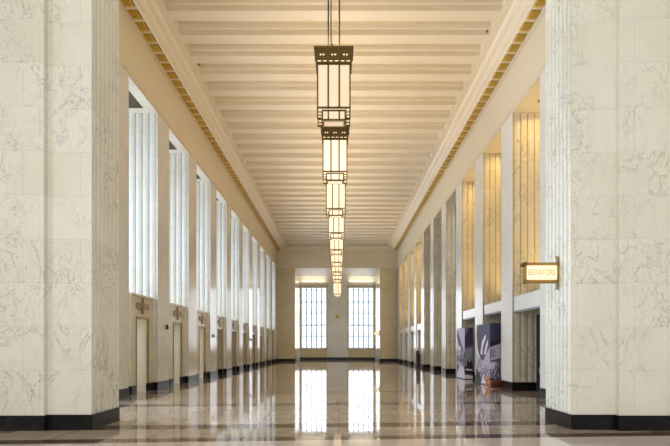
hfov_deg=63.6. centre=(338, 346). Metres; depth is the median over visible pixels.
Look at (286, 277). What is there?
wall
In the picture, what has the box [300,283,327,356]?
window
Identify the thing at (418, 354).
waste bin
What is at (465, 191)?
pier
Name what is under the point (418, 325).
doorway
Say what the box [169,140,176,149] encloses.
air vent
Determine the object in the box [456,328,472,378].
display box
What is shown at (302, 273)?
ceiling
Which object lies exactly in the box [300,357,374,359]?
baseboard
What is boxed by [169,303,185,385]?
surround
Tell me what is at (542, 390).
pier
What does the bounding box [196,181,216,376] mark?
pier
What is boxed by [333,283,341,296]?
pendant lantern
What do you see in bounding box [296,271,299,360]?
wall
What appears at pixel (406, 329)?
doorway
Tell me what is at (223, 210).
pier
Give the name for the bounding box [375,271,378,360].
wall
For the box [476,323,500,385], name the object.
display box
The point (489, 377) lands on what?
folding stand
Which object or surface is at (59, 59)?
pier
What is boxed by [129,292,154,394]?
surround
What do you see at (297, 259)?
trim
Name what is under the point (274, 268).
pier
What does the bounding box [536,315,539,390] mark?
display box
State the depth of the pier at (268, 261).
47.98 m
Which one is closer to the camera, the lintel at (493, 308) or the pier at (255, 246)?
the lintel at (493, 308)
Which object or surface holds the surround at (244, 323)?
on the floor
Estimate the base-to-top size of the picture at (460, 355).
2.250 m
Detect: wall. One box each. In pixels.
[277,268,397,358]
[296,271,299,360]
[300,278,374,356]
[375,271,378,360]
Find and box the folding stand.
[483,376,490,386]
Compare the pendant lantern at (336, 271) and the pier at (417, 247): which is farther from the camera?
the pier at (417, 247)
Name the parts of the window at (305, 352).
apron panel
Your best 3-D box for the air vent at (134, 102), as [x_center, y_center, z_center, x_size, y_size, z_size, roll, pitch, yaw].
[-6.890,-7.854,16.860,0.960,0.032,1.720,0,0,0]
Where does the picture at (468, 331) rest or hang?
attached to the display box at (464, 355)
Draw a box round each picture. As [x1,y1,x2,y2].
[456,328,464,378]
[465,328,472,378]
[476,324,489,383]
[490,324,500,384]
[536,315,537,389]
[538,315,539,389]
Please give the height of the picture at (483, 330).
2.270 m
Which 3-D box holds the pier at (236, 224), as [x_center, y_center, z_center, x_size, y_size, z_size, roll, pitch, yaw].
[-6.689,-3.205,33.645,1.262,9.290,1.274,0,0,0]
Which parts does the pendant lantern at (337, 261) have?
glass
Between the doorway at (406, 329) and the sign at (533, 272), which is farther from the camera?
the doorway at (406, 329)
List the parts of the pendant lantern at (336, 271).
glass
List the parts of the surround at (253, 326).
architrave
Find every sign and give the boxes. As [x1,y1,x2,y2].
[373,330,379,335]
[520,256,557,289]
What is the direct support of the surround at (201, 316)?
on the floor
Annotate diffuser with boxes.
[324,122,342,125]
[328,181,341,183]
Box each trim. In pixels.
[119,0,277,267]
[121,0,285,249]
[277,250,396,269]
[388,0,545,249]
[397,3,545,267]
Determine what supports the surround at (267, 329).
on the floor
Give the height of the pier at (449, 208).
9.290 m
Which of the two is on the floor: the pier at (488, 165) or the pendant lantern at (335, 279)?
the pier at (488, 165)
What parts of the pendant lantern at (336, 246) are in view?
glass, frame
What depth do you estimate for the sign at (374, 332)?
53.95 m
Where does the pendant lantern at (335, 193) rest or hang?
hanging from the ceiling at (412, 59)
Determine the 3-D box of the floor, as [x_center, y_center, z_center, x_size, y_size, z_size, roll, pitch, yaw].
[0.000,1.590,28.000,22.000,0.300,76.000,0,0,0]
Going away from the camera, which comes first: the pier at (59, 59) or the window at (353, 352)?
the pier at (59, 59)
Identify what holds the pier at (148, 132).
on the floor
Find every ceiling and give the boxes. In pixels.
[167,0,501,249]
[296,270,378,277]
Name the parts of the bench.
seat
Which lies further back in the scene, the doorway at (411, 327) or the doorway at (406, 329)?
the doorway at (406, 329)
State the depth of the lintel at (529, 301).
16.77 m
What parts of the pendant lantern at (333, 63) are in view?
rod, glass, glass, frame, frame, rod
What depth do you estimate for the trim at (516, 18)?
20.61 m
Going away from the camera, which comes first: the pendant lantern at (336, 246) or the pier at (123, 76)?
the pier at (123, 76)
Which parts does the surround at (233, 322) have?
architrave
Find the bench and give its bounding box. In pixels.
[490,380,500,386]
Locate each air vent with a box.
[129,91,142,107]
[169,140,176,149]
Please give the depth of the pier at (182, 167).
21.85 m
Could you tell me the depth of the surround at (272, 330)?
51.18 m
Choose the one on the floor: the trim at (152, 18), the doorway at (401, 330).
the doorway at (401, 330)
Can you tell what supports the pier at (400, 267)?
on the floor
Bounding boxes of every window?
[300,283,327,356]
[347,283,374,356]
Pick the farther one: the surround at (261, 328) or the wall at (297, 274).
the wall at (297, 274)
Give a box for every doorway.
[400,329,402,361]
[405,327,407,363]
[410,326,413,364]
[417,324,420,352]
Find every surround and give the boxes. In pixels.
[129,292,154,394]
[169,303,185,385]
[196,310,207,379]
[216,315,224,374]
[231,319,236,371]
[243,322,247,368]
[252,324,255,366]
[260,326,262,364]
[266,328,268,362]
[272,330,273,361]
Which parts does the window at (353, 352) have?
apron panel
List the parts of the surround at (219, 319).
architrave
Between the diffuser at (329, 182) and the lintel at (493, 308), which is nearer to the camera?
the diffuser at (329, 182)
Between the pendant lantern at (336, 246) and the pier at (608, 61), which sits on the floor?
the pier at (608, 61)
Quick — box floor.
[0,360,669,445]
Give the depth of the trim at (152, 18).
20.61 m
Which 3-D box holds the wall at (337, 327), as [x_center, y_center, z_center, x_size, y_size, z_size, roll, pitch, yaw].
[-0.105,-4.560,61.250,9.030,12.000,0.500,0,0,0]
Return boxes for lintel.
[463,308,474,320]
[484,301,500,315]
[514,290,539,312]
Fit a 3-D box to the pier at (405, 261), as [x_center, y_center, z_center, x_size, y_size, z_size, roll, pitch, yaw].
[6.449,-3.205,48.565,1.262,9.290,1.274,0,0,0]
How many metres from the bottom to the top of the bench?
0.220 m
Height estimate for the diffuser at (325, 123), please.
0.014 m
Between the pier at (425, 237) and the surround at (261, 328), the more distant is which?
the surround at (261, 328)
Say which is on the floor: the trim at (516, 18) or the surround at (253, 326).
the surround at (253, 326)
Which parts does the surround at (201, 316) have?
architrave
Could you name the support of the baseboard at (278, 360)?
attached to the wall at (286, 277)
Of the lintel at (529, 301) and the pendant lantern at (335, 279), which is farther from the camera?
the pendant lantern at (335, 279)
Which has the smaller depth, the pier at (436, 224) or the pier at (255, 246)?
the pier at (436, 224)
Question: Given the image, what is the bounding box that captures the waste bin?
[416,351,420,367]
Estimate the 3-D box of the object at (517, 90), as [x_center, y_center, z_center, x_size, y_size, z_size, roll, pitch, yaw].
[6.475,-9.202,32.085,1.410,2.716,43.030,0,0,0]
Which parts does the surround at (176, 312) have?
architrave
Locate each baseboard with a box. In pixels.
[277,359,397,361]
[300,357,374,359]
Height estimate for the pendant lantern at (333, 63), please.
5.962 m
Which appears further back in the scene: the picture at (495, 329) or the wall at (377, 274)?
the wall at (377, 274)
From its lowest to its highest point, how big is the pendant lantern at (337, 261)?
5.962 m
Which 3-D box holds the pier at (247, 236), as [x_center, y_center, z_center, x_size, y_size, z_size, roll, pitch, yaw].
[-6.689,-3.205,37.375,1.262,9.290,1.274,0,0,0]
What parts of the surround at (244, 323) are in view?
architrave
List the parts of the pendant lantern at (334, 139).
rod, glass, frame, glass, frame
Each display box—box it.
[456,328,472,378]
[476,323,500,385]
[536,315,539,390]
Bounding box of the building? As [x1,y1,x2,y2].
[302,288,372,347]
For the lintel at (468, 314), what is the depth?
24.28 m
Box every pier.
[0,0,119,430]
[119,64,128,398]
[129,113,169,389]
[169,153,196,382]
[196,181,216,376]
[216,202,230,373]
[231,219,242,370]
[243,232,251,367]
[252,242,259,365]
[260,251,266,364]
[266,259,271,362]
[272,265,276,361]
[398,265,402,361]
[402,259,407,362]
[408,251,413,364]
[414,242,420,365]
[421,232,429,367]
[430,219,441,370]
[441,202,455,373]
[456,181,474,376]
[475,153,500,380]
[501,113,539,389]
[539,68,545,397]
[545,0,669,430]
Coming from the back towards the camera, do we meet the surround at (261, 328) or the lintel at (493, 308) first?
the surround at (261, 328)
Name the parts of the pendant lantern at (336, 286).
glass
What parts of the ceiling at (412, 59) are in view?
cornice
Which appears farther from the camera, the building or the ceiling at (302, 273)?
the building
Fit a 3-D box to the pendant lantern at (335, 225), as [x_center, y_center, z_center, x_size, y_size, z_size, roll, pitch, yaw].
[-0.090,-7.299,21.650,0.750,5.962,0.465,0,0,0]
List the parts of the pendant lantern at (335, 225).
glass, glass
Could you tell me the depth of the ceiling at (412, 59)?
20.97 m
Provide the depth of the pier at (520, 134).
18.11 m
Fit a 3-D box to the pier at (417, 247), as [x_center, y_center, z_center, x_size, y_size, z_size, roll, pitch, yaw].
[6.449,-3.205,41.105,1.262,9.290,1.274,0,0,0]
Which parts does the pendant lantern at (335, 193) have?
glass, glass, frame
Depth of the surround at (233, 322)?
32.52 m
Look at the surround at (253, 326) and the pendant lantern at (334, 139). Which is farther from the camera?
the surround at (253, 326)
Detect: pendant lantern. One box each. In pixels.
[314,0,353,126]
[321,0,349,183]
[325,44,345,217]
[328,216,343,239]
[330,224,344,255]
[331,240,343,266]
[332,263,341,275]
[332,276,341,282]
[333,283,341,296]
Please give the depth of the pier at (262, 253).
44.22 m
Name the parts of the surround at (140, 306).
architrave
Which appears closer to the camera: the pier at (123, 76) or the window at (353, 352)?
the pier at (123, 76)

